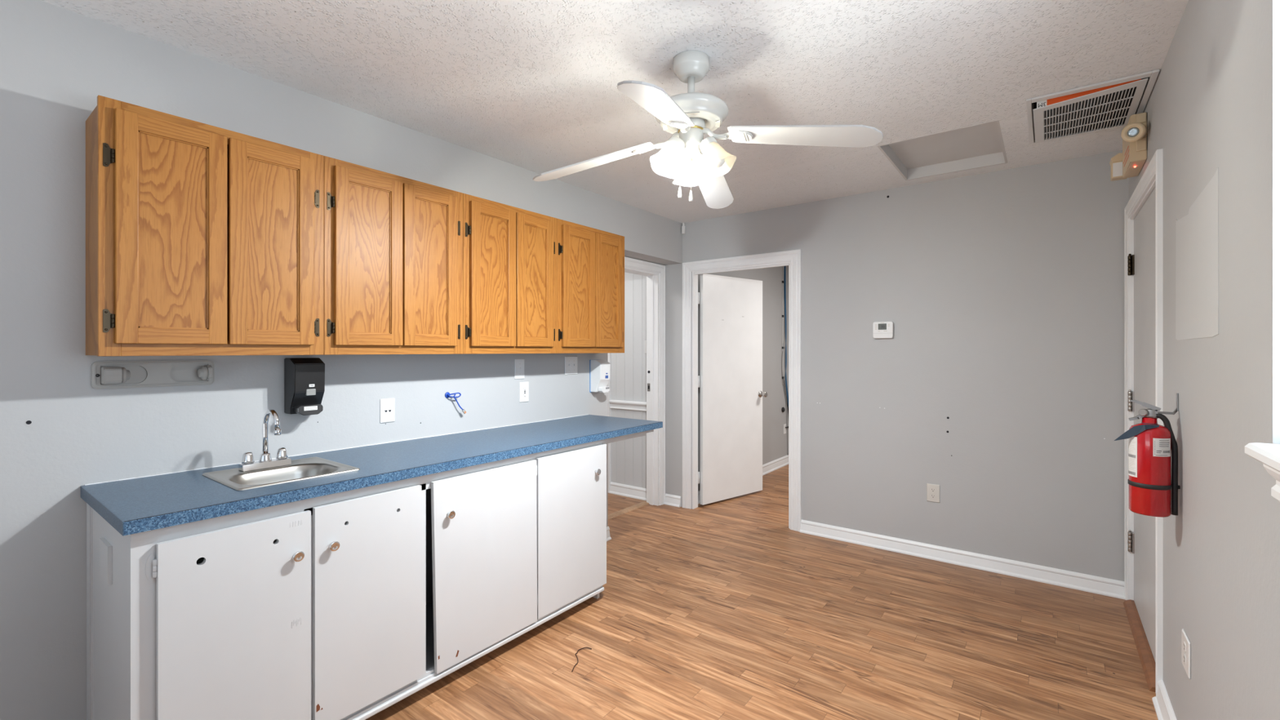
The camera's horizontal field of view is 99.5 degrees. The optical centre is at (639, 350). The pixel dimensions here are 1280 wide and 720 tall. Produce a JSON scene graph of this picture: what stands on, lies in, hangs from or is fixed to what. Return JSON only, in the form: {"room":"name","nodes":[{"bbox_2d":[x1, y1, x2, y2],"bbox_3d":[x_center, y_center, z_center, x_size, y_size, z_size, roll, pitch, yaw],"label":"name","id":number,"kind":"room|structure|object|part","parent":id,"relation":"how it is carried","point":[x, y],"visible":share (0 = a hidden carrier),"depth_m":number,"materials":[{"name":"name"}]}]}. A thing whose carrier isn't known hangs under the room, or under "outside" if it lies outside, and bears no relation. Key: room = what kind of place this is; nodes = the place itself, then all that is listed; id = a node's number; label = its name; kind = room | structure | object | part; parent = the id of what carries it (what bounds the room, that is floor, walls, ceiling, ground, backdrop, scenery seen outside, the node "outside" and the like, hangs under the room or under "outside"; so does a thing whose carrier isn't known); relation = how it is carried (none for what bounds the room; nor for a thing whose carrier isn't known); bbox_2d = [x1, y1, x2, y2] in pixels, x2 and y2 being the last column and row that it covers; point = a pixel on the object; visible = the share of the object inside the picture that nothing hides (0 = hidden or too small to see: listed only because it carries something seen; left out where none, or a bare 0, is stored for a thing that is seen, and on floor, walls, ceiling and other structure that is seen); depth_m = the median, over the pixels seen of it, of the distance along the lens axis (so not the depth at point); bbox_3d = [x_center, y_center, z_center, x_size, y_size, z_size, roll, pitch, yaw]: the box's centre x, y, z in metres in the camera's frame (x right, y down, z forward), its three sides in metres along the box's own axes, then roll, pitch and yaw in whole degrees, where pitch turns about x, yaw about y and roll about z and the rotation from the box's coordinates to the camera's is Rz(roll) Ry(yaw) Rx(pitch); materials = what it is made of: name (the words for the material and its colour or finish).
{"room":"break room","nodes":[
{"label":"break room","id":0,"kind":"room"},
{"bbox_2d":[0,0,682,719],"bbox_3d":[-1.333,0.128,2.570,0.188,2.445,5.400,0,0,37],"label":"wall","id":1,"kind":"structure","parent":0,"point":[60,433],"depth_m":1.82,"materials":[{"name":"grey paint"}]},
{"bbox_2d":[91,360,214,389],"bbox_3d":[-1.683,0.083,1.895,0.065,0.092,0.327,0,0,37],"label":"towel holder","id":2,"kind":"object","parent":1,"relation":"attached to","point":[120,374],"visible":1,"depth_m":1.89,"materials":[{"name":"grey plastic"}]},
{"bbox_3d":[-1.747,0.083,1.806,0.062,0.056,0.066,0,0,37],"label":"roller arm","id":3,"kind":"part","parent":2,"relation":"part of","materials":[{"name":"grey plastic"}]},
{"bbox_3d":[-1.605,0.083,1.996,0.062,0.056,0.034,0,0,37],"label":"roller arm","id":4,"kind":"part","parent":2,"relation":"part of","materials":[{"name":"grey plastic"}]},
{"bbox_2d":[85,94,324,355],"bbox_3d":[-1.527,-0.377,1.953,0.244,0.790,0.639,0,0,37],"label":"upper cabinet","id":5,"kind":"object","parent":1,"relation":"attached to","point":[202,239],"visible":1,"depth_m":1.82,"materials":[{"name":"brown wood"}]},
{"bbox_3d":[-1.523,-0.381,1.771,0.019,0.720,0.282,0,0,37],"label":"door","id":6,"kind":"part","parent":5,"relation":"part of","materials":[{"name":"brown wood"}]},
{"bbox_3d":[-1.525,-0.380,1.773,0.005,0.620,0.180,0,0,37],"label":"door panel","id":7,"kind":"part","parent":5,"relation":"part of","materials":[{"name":"brown wood"}]},
{"bbox_3d":[-1.352,-0.381,1.998,0.019,0.720,0.272,0,0,37],"label":"door","id":8,"kind":"part","parent":5,"relation":"part of","materials":[{"name":"brown wood"}]},
{"bbox_3d":[-1.354,-0.380,2.000,0.005,0.620,0.170,0,0,37],"label":"door panel","id":9,"kind":"part","parent":5,"relation":"part of","materials":[{"name":"brown wood"}]},
{"bbox_2d":[284,357,324,415],"bbox_3d":[-1.389,0.148,2.246,0.108,0.232,0.115,0,0,37],"label":"soap dispenser","id":10,"kind":"object","parent":1,"relation":"attached to","point":[304,377],"visible":1,"depth_m":2.21,"materials":[{"name":"black plastic"}]},
{"bbox_2d":[379,398,395,422],"bbox_3d":[-1.203,0.287,2.582,0.007,0.114,0.073,0,0,37],"label":"plate","id":11,"kind":"object","parent":1,"relation":"attached to","point":[387,406],"visible":1,"depth_m":2.58,"materials":[{"name":"white plastic"}]},
{"bbox_2d":[324,155,462,355],"bbox_3d":[-1.142,-0.377,2.465,0.244,0.790,0.639,0,0,37],"label":"upper cabinet","id":12,"kind":"object","parent":1,"relation":"attached to","point":[393,243],"visible":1,"depth_m":2.35,"materials":[{"name":"brown wood"}]},
{"bbox_3d":[-1.138,-0.381,2.283,0.019,0.720,0.282,0,0,37],"label":"door","id":13,"kind":"part","parent":12,"relation":"part of","materials":[{"name":"brown wood"}]},
{"bbox_3d":[-1.140,-0.380,2.284,0.005,0.620,0.180,0,0,37],"label":"door panel","id":14,"kind":"part","parent":12,"relation":"part of","materials":[{"name":"brown wood"}]},
{"bbox_3d":[-0.967,-0.381,2.510,0.019,0.720,0.272,0,0,37],"label":"door","id":15,"kind":"part","parent":12,"relation":"part of","materials":[{"name":"brown wood"}]},
{"bbox_3d":[-0.970,-0.380,2.511,0.005,0.620,0.170,0,0,37],"label":"door panel","id":16,"kind":"part","parent":12,"relation":"part of","materials":[{"name":"brown wood"}]},
{"bbox_2d":[444,391,466,413],"bbox_3d":[-0.973,0.280,2.860,0.114,0.120,0.039,0,0,-27],"label":"cable","id":17,"kind":"object","parent":1,"relation":"attached to","point":[447,394],"visible":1,"depth_m":2.85,"materials":[{"name":"blue plastic"}]},
{"bbox_2d":[462,193,556,354],"bbox_3d":[-0.758,-0.377,2.974,0.244,0.790,0.635,0,0,37],"label":"upper cabinet","id":18,"kind":"object","parent":1,"relation":"attached to","point":[509,252],"visible":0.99,"depth_m":2.86,"materials":[{"name":"brown wood"}]},
{"bbox_3d":[-0.754,-0.381,2.793,0.019,0.720,0.280,0,0,37],"label":"door","id":19,"kind":"part","parent":18,"relation":"part of","materials":[{"name":"brown wood"}]},
{"bbox_3d":[-0.756,-0.380,2.795,0.005,0.620,0.178,0,0,37],"label":"door panel","id":20,"kind":"part","parent":18,"relation":"part of","materials":[{"name":"brown wood"}]},
{"bbox_3d":[-0.584,-0.381,3.019,0.019,0.720,0.270,0,0,37],"label":"door","id":21,"kind":"part","parent":18,"relation":"part of","materials":[{"name":"brown wood"}]},
{"bbox_3d":[-0.587,-0.380,3.021,0.005,0.620,0.168,0,0,37],"label":"door panel","id":22,"kind":"part","parent":18,"relation":"part of","materials":[{"name":"brown wood"}]},
{"bbox_2d":[514,359,524,379],"bbox_3d":[-0.713,0.111,3.225,0.015,0.120,0.074,0,0,37],"label":"light switch","id":23,"kind":"object","parent":1,"relation":"attached to","point":[518,363],"visible":1,"depth_m":3.22,"materials":[{"name":"white plastic"}]},
{"bbox_2d":[519,382,528,402],"bbox_3d":[-0.694,0.251,3.256,0.008,0.120,0.072,0,0,37],"label":"power outlet","id":24,"kind":"object","parent":1,"relation":"attached to","point":[523,386],"visible":1,"depth_m":3.25,"materials":[{"name":"white plastic"}]},
{"bbox_2d":[522,386,527,397],"bbox_3d":[-0.693,0.251,3.255,0.002,0.067,0.033,0,0,37],"label":"receptacle","id":25,"kind":"object","parent":24,"relation":"attached to","point":[524,388],"depth_m":3.25,"materials":[{"name":"white plastic"}]},
{"bbox_2d":[564,355,577,374],"bbox_3d":[-0.450,0.100,3.575,0.015,0.120,0.118,0,0,37],"label":"light switch","id":26,"kind":"object","parent":1,"relation":"attached to","point":[571,362],"visible":1,"depth_m":3.57,"materials":[{"name":"white plastic"}]},
{"bbox_2d":[556,218,624,353],"bbox_3d":[-0.376,-0.377,3.482,0.244,0.790,0.634,0,0,37],"label":"upper cabinet","id":27,"kind":"object","parent":1,"relation":"attached to","point":[590,261],"visible":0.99,"depth_m":3.37,"materials":[{"name":"brown wood"}]},
{"bbox_3d":[-0.371,-0.381,3.301,0.019,0.720,0.280,0,0,37],"label":"door","id":28,"kind":"part","parent":27,"relation":"part of","materials":[{"name":"brown wood"}]},
{"bbox_3d":[-0.374,-0.380,3.303,0.005,0.620,0.178,0,0,37],"label":"door panel","id":29,"kind":"part","parent":27,"relation":"part of","materials":[{"name":"brown wood"}]},
{"bbox_3d":[-0.202,-0.381,3.526,0.019,0.720,0.270,0,0,37],"label":"door","id":30,"kind":"part","parent":27,"relation":"part of","materials":[{"name":"brown wood"}]},
{"bbox_3d":[-0.205,-0.380,3.528,0.005,0.620,0.168,0,0,37],"label":"door panel","id":31,"kind":"part","parent":27,"relation":"part of","materials":[{"name":"brown wood"}]},
{"bbox_2d":[589,359,609,392],"bbox_3d":[-0.274,0.178,3.738,0.100,0.225,0.105,0,0,37],"label":"soap dispenser","id":32,"kind":"object","parent":1,"relation":"attached to","point":[599,370],"visible":1,"depth_m":3.71,"materials":[{"name":"white plastic"}]},
{"bbox_3d":[-0.312,0.177,3.767,0.005,0.224,0.105,0,0,37],"label":"plate","id":33,"kind":"part","parent":32,"relation":"part of","materials":[{"name":"white plastic"}]},
{"bbox_2d":[606,526,611,541],"bbox_3d":[-0.431,1.306,3.589,0.030,0.088,0.715,0,0,37],"label":"baseboard","id":34,"kind":"structure","parent":1,"relation":"attached to","point":[608,537],"depth_m":3.86,"materials":[{"name":"white paint"}]},
{"bbox_2d":[40,0,1188,222],"bbox_3d":[-0.038,-1.130,3.097,4.750,0.070,8.000,0,0,37],"label":"ceiling","id":35,"kind":"structure","parent":0,"point":[531,85],"depth_m":2.08,"materials":[{"name":"white paint"}]},
{"bbox_2d":[533,50,883,208],"bbox_3d":[0.198,-0.827,2.024,0.975,0.536,0.993,0,0,-26],"label":"ceiling fan","id":36,"kind":"object","parent":35,"relation":"hanging from","point":[691,115],"visible":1,"depth_m":1.97,"materials":[{"name":"white metal"}]},
{"bbox_3d":[-0.191,-0.748,2.166,0.513,0.107,0.131,0,0,16],"label":"blade","id":37,"kind":"part","parent":36,"relation":"part of","materials":[{"name":"white wood"}]},
{"bbox_3d":[0.057,-0.748,1.659,0.131,0.107,0.513,0,0,17],"label":"blade","id":38,"kind":"part","parent":36,"relation":"part of","materials":[{"name":"white wood"}]},
{"bbox_3d":[0.094,-0.706,1.985,0.114,0.138,0.116,0,0,19],"label":"lamp shade","id":39,"kind":"part","parent":36,"relation":"part of","materials":[{"name":"white glass"}]},
{"bbox_3d":[0.106,-0.714,1.992,0.056,0.087,0.066,0,0,37],"label":"bulb","id":40,"kind":"part","parent":36,"relation":"part of","materials":[{"name":"white glass"}]},
{"bbox_3d":[0.150,-0.594,2.039,0.015,0.043,0.015,0,0,3],"label":"pull knob","id":41,"kind":"part","parent":36,"relation":"part of","materials":[{"name":"white plastic"}]},
{"bbox_3d":[0.189,-0.706,2.154,0.113,0.138,0.118,0,0,37],"label":"lamp shade","id":42,"kind":"part","parent":36,"relation":"part of","materials":[{"name":"white glass"}]},
{"bbox_3d":[0.192,-0.656,2.038,0.002,0.107,0.003,0,0,37],"label":"pull chain","id":43,"kind":"part","parent":36,"relation":"part of","materials":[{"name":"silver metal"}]},
{"bbox_3d":[0.192,-0.581,2.038,0.015,0.043,0.015,0,0,26],"label":"pull knob","id":44,"kind":"part","parent":36,"relation":"part of","materials":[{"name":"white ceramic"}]},
{"bbox_3d":[0.329,-0.748,2.420,0.131,0.107,0.513,0,0,17],"label":"blade","id":45,"kind":"part","parent":36,"relation":"part of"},
{"bbox_3d":[0.278,-0.714,1.991,0.068,0.087,0.055,0,0,37],"label":"bulb","id":46,"kind":"part","parent":36,"relation":"part of","materials":[{"name":"white glass"}]},
{"bbox_3d":[0.292,-0.706,1.985,0.114,0.138,0.116,0,0,-19],"label":"lamp shade","id":47,"kind":"part","parent":36,"relation":"part of","materials":[{"name":"white glass"}]},
{"bbox_3d":[0.563,-0.748,1.877,0.513,0.107,0.131,0,0,21],"label":"blade","id":48,"kind":"part","parent":36,"relation":"part of","materials":[{"name":"white wood"}]},
{"bbox_2d":[877,120,1008,180],"bbox_3d":[1.709,-1.139,3.033,0.605,0.091,0.795,0,0,37],"label":"attic hatch","id":49,"kind":"object","parent":35,"relation":"attached to","point":[980,145],"visible":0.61,"depth_m":3.16,"materials":[{"name":"paint"}]},
{"bbox_2d":[1026,69,1159,144],"bbox_3d":[2.038,-1.104,2.480,0.423,0.094,0.619,0,0,37],"label":"ceiling vent","id":50,"kind":"object","parent":35,"relation":"in","point":[1113,102],"visible":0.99,"depth_m":2.44,"materials":[{"name":"metal"}]},
{"bbox_2d":[610,271,646,488],"bbox_3d":[-0.420,0.128,5.257,1.342,2.445,0.006,0,0,37],"label":"panelling","id":51,"kind":"object","parent":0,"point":[628,368],"visible":0.17,"depth_m":4.99,"materials":[{"name":"paint"}]},
{"bbox_2d":[608,481,646,501],"bbox_3d":[-0.090,1.299,4.984,0.487,0.101,0.030,0,0,37],"label":"baseboard","id":52,"kind":"structure","parent":51,"relation":"attached to","point":[640,493],"depth_m":5.00,"materials":[{"name":"white paint"}]},
{"bbox_2d":[644,340,646,353],"bbox_3d":[0.067,-0.030,4.875,0.072,0.118,0.015,0,0,37],"label":"light switch","id":53,"kind":"object","parent":51,"relation":"attached to","point":[645,340],"visible":0.21,"depth_m":4.89,"materials":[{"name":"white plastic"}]},
{"bbox_2d":[697,266,788,490],"bbox_3d":[2.313,0.128,4.816,3.060,2.445,2.425,0,0,37],"label":"wall","id":54,"kind":"structure","parent":0,"point":[774,439],"depth_m":6.10,"materials":[{"name":"grey paint"}]},
{"bbox_2d":[697,454,788,503],"bbox_3d":[1.153,1.299,5.633,0.030,0.101,2.235,0,0,37],"label":"baseboard","id":55,"kind":"structure","parent":54,"relation":"attached to","point":[767,468],"depth_m":6.10,"materials":[{"name":"white paint"}]},
{"bbox_2d":[782,266,784,384],"bbox_3d":[1.674,-0.345,6.338,0.013,1.490,0.042,0,0,37],"label":"cable","id":56,"kind":"object","parent":54,"relation":"attached to","point":[783,281],"visible":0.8,"depth_m":6.34,"materials":[{"name":"black plastic"}]},
{"bbox_2d":[783,423,786,434],"bbox_3d":[1.714,0.930,6.397,0.006,0.116,0.072,0,0,37],"label":"power outlet","id":57,"kind":"object","parent":54,"relation":"attached to","point":[784,425],"visible":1,"depth_m":6.39,"materials":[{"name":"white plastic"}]},
{"bbox_2d":[782,266,788,455],"bbox_3d":[1.733,0.080,6.407,0.025,2.340,0.250,0,0,37],"label":"cable bundle","id":58,"kind":"object","parent":54,"relation":"attached to","point":[784,267],"visible":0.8,"depth_m":6.38,"materials":[{"name":"black rubber"}]},
{"bbox_2d":[365,464,1158,719],"bbox_3d":[0.022,1.380,3.052,4.900,0.060,8.000,0,0,37],"label":"floor","id":59,"kind":"structure","parent":0,"point":[722,610],"depth_m":2.51,"materials":[{"name":"laminate"}]},
{"bbox_2d":[86,429,653,719],"bbox_3d":[-0.848,0.914,2.537,0.627,0.871,2.388,0,0,37],"label":"base cabinet","id":60,"kind":"object","parent":59,"relation":"on","point":[348,605],"visible":0.98,"depth_m":1.83,"materials":[{"name":"white paint"}]},
{"bbox_3d":[-1.576,0.620,1.597,0.124,0.110,0.010,0,0,37],"label":"plate","id":61,"kind":"part","parent":60,"relation":"part of","materials":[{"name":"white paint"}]},
{"bbox_3d":[-1.190,0.897,1.614,0.018,0.749,0.379,0,0,37],"label":"door","id":62,"kind":"part","parent":60,"relation":"part of","materials":[{"name":"white paint"}]},
{"bbox_3d":[-1.086,0.652,1.718,0.024,0.033,0.033,0,0,37],"label":"knob","id":63,"kind":"part","parent":60,"relation":"part of","materials":[{"name":"brown wood"}]},
{"bbox_3d":[-1.021,0.651,1.804,0.024,0.033,0.033,0,0,37],"label":"knob","id":64,"kind":"part","parent":60,"relation":"part of","materials":[{"name":"brown wood"}]},
{"bbox_3d":[-0.956,0.883,1.926,0.018,0.733,0.377,0,0,37],"label":"door","id":65,"kind":"part","parent":60,"relation":"part of","materials":[{"name":"white paint"}]},
{"bbox_2d":[80,414,662,536],"bbox_3d":[-0.841,0.459,2.559,0.612,0.040,2.451,0,0,37],"label":"countertop","id":66,"kind":"structure","parent":60,"relation":"on","point":[132,505],"depth_m":1.97,"materials":[{"name":"blue laminate"}]},
{"bbox_2d":[238,408,291,471],"bbox_3d":[-1.371,0.328,2.004,0.125,0.219,0.156,0,0,37],"label":"faucet","id":67,"kind":"object","parent":66,"relation":"on","point":[248,463],"visible":1,"depth_m":2.01,"materials":[{"name":"silver metal"}]},
{"bbox_3d":[-1.435,0.393,1.983,0.039,0.041,0.039,0,0,37],"label":"handle","id":68,"kind":"part","parent":67,"relation":"part of","materials":[{"name":"silver metal"}]},
{"bbox_3d":[-1.401,0.426,2.026,0.050,0.022,0.156,0,0,37],"label":"plate","id":69,"kind":"part","parent":67,"relation":"part of","materials":[{"name":"silver metal"}]},
{"bbox_3d":[-1.370,0.317,2.003,0.122,0.197,0.042,0,0,37],"label":"spout","id":70,"kind":"part","parent":67,"relation":"part of","materials":[{"name":"silver metal"}]},
{"bbox_3d":[-1.369,0.393,2.071,0.039,0.041,0.039,0,0,37],"label":"handle","id":71,"kind":"part","parent":67,"relation":"part of","materials":[{"name":"silver metal"}]},
{"bbox_2d":[202,457,359,490],"bbox_3d":[-1.293,0.493,1.961,0.374,0.114,0.380,0,0,37],"label":"sink","id":72,"kind":"object","parent":66,"relation":"in","point":[304,468],"visible":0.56,"depth_m":1.99,"materials":[{"name":"metal"}]},
{"bbox_3d":[-0.755,0.653,2.158,0.024,0.033,0.033,0,0,37],"label":"knob","id":73,"kind":"part","parent":60,"relation":"part of","materials":[{"name":"brown wood"}]},
{"bbox_3d":[-0.768,1.285,2.179,0.019,0.030,1.892,0,0,37],"label":"moulding","id":74,"kind":"part","parent":60,"relation":"part of","materials":[{"name":"white paint"}]},
{"bbox_3d":[-0.651,0.892,2.331,0.018,0.754,0.537,0,0,37],"label":"door","id":75,"kind":"part","parent":60,"relation":"part of","materials":[{"name":"white paint"}]},
{"bbox_3d":[-0.337,0.887,2.748,0.018,0.754,0.493,0,0,37],"label":"door","id":76,"kind":"part","parent":60,"relation":"part of","materials":[{"name":"white paint"}]},
{"bbox_3d":[-0.225,0.642,2.862,0.024,0.033,0.033,0,0,37],"label":"knob","id":77,"kind":"part","parent":60,"relation":"part of","materials":[{"name":"silver metal"}]},
{"bbox_3d":[-0.070,0.495,3.146,0.033,0.033,0.481,0,0,37],"label":"support rail","id":78,"kind":"part","parent":60,"relation":"part of","materials":[{"name":"white paint"}]},
{"bbox_2d":[571,647,591,671],"bbox_3d":[-0.275,1.345,2.367,0.053,0.008,0.187,0,0,21],"label":"twine","id":79,"kind":"object","parent":59,"relation":"on","point":[583,647],"visible":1,"depth_m":2.40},
{"bbox_2d":[608,501,648,519],"bbox_3d":[-0.185,1.344,4.465,0.074,0.012,0.810,0,0,37],"label":"threshold strip","id":80,"kind":"object","parent":59,"relation":"on","point":[615,514],"visible":0.65,"depth_m":4.55,"materials":[{"name":"brown wood"}]},
{"bbox_2d":[1123,600,1155,692],"bbox_3d":[2.333,1.337,2.498,0.080,0.026,0.935,0,0,37],"label":"threshold","id":81,"kind":"object","parent":59,"relation":"on","point":[1146,657],"visible":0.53,"depth_m":2.45,"materials":[{"name":"brown wood"}]},
{"bbox_2d":[665,150,1128,581],"bbox_3d":[0.882,0.128,4.328,4.740,2.445,0.076,0,0,37],"label":"wall","id":82,"kind":"structure","parent":0,"point":[998,384],"depth_m":3.41,"materials":[{"name":"grey paint"}]},
{"bbox_2d":[608,352,610,493],"bbox_3d":[-0.323,0.300,5.169,0.103,2.100,0.029,0,0,37],"label":"trim","id":83,"kind":"structure","parent":82,"relation":"attached to","point":[609,353],"depth_m":5.13,"materials":[{"name":"white paint"}]},
{"bbox_2d":[608,400,646,411],"bbox_3d":[-0.090,0.509,4.984,0.487,0.082,0.030,0,0,37],"label":"trim","id":84,"kind":"structure","parent":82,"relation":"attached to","point":[615,404],"depth_m":4.99,"materials":[{"name":"white paint"}]},
{"bbox_2d":[663,493,680,506],"bbox_3d":[0.276,1.306,4.719,0.174,0.088,0.030,0,0,37],"label":"baseboard","id":85,"kind":"structure","parent":82,"relation":"attached to","point":[670,500],"depth_m":4.71,"materials":[{"name":"white paint"}]},
{"bbox_2d":[681,222,685,234],"bbox_3d":[0.373,-1.046,4.643,0.032,0.097,0.026,0,0,37],"label":"sensor","id":86,"kind":"object","parent":82,"relation":"attached to","point":[682,223],"visible":1,"depth_m":4.63,"materials":[{"name":"white plastic"}]},
{"bbox_2d":[695,273,767,505],"bbox_3d":[0.841,0.335,4.880,0.864,1.994,0.176,0,0,-43],"label":"door","id":87,"kind":"structure","parent":82,"relation":"in","point":[731,394],"depth_m":4.88,"materials":[{"name":"white paint"}]},
{"bbox_3d":[1.162,0.415,5.109,0.062,0.062,0.070,0,0,-38],"label":"knob","id":88,"kind":"part","parent":87,"relation":"part of","materials":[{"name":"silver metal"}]},
{"bbox_2d":[682,248,801,531],"bbox_3d":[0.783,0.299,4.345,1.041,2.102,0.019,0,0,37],"label":"trim","id":89,"kind":"structure","parent":82,"relation":"attached to","point":[793,256],"depth_m":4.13,"materials":[{"name":"white paint"}]},
{"bbox_2d":[872,321,893,338],"bbox_3d":[1.654,-0.138,3.684,0.128,0.114,0.027,0,0,37],"label":"thermostat","id":90,"kind":"object","parent":82,"relation":"attached to","point":[881,330],"visible":1,"depth_m":3.67,"materials":[{"name":"white plastic"}]},
{"bbox_2d":[926,483,939,502],"bbox_3d":[1.901,0.925,3.511,0.075,0.116,0.006,0,0,37],"label":"power outlet","id":91,"kind":"object","parent":82,"relation":"attached to","point":[932,490],"visible":1,"depth_m":3.51,"materials":[{"name":"beige plastic"}]},
{"bbox_2d":[800,520,1125,599],"bbox_3d":[1.921,1.306,3.482,1.821,0.088,0.030,0,0,37],"label":"baseboard","id":92,"kind":"structure","parent":82,"relation":"attached to","point":[1063,578],"depth_m":3.36,"materials":[{"name":"white paint"}]},
{"bbox_2d":[1128,0,1279,719],"bbox_3d":[1.086,0.128,0.750,0.131,2.445,5.400,0,0,37],"label":"wall","id":93,"kind":"structure","parent":0,"point":[1208,108],"depth_m":1.40,"materials":[{"name":"grey paint"}]},
{"bbox_2d":[1109,111,1146,181],"bbox_3d":[2.283,-0.947,2.531,0.099,0.216,0.514,0,0,37],"label":"emergency light","id":94,"kind":"object","parent":93,"relation":"attached to","point":[1129,163],"visible":1,"depth_m":2.42,"materials":[{"name":"beige plastic"}]},
{"bbox_2d":[1124,148,1162,695],"bbox_3d":[2.369,0.289,2.470,0.149,2.122,1.077,0,0,37],"label":"door","id":95,"kind":"structure","parent":93,"relation":"in","point":[1143,213],"depth_m":2.56,"materials":[{"name":"paint"}]},
{"bbox_3d":[2.377,0.314,2.465,0.130,2.072,0.977,0,0,37],"label":"frame","id":96,"kind":"part","parent":95,"relation":"part of","materials":[{"name":"white paint"}]},
{"bbox_2d":[1114,400,1180,517],"bbox_3d":[1.716,0.360,1.832,0.139,0.380,0.109,0,0,-7],"label":"fire extinguisher","id":97,"kind":"object","parent":93,"relation":"attached to","point":[1153,447],"visible":1,"depth_m":1.80,"materials":[{"name":"red metal"}]},
{"bbox_3d":[1.712,0.220,1.843,0.073,0.042,0.026,0,0,37],"label":"carry handle","id":98,"kind":"part","parent":97,"relation":"part of","materials":[{"name":"metal"}]},
{"bbox_3d":[1.716,0.188,1.840,0.076,0.036,0.024,0,0,37],"label":"lever","id":99,"kind":"part","parent":97,"relation":"part of","materials":[{"name":"metal"}]},
{"bbox_2d":[1151,680,1176,719],"bbox_3d":[0.695,1.306,0.361,0.030,0.088,4.307,0,0,37],"label":"baseboard","id":100,"kind":"structure","parent":93,"relation":"attached to","point":[1163,708],"depth_m":1.99,"materials":[{"name":"white paint"}]},
{"bbox_2d":[1157,393,1178,414],"bbox_3d":[1.780,0.180,1.820,0.082,0.071,0.018,0,0,-10],"label":"wall hook","id":101,"kind":"object","parent":93,"relation":"attached to","point":[1176,410],"visible":1,"depth_m":1.82,"materials":[{"name":"metal"}]},
{"bbox_2d":[1181,628,1191,679],"bbox_3d":[1.726,0.958,1.714,0.006,0.112,0.112,0,0,37],"label":"power outlet","id":102,"kind":"object","parent":93,"relation":"attached to","point":[1185,643],"visible":1,"depth_m":1.70,"materials":[{"name":"white plastic"}]},
{"bbox_2d":[1183,653,1186,664],"bbox_3d":[1.724,0.978,1.715,0.001,0.028,0.031,0,0,37],"label":"receptacle","id":103,"kind":"object","parent":102,"relation":"attached to","point":[1184,655],"depth_m":1.71,"materials":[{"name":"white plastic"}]},
{"bbox_2d":[1244,0,1279,502],"bbox_3d":[0.814,-0.243,0.421,0.171,1.054,1.548,0,0,37],"label":"window","id":104,"kind":"structure","parent":93,"relation":"in","point":[1268,454],"depth_m":1.06,"materials":[{"name":"white paint"}]},
{"bbox_3d":[0.789,0.233,0.425,0.126,0.103,1.525,0,0,37],"label":"sill","id":105,"kind":"part","parent":104,"relation":"part of","materials":[{"name":"white paint"}]},
{"bbox_3d":[-1.456,0.128,2.662,0.120,2.445,5.400,0,0,37],"label":"wall","id":106,"kind":"structure","parent":0,"visible":0},
{"bbox_2d":[624,266,658,506],"bbox_3d":[-0.129,0.340,4.426,0.123,2.020,0.815,0,0,37],"label":"trim","id":107,"kind":"structure","parent":106,"relation":"attached to","point":[652,278],"depth_m":4.72,"materials":[{"name":"white paint"}]},
{"bbox_2d":[624,256,665,505],"bbox_3d":[-0.073,0.302,4.384,0.019,2.096,0.975,0,0,37],"label":"trim","id":108,"kind":"structure","parent":106,"relation":"attached to","point":[632,263],"depth_m":4.73,"materials":[{"name":"white paint"}]}
]}

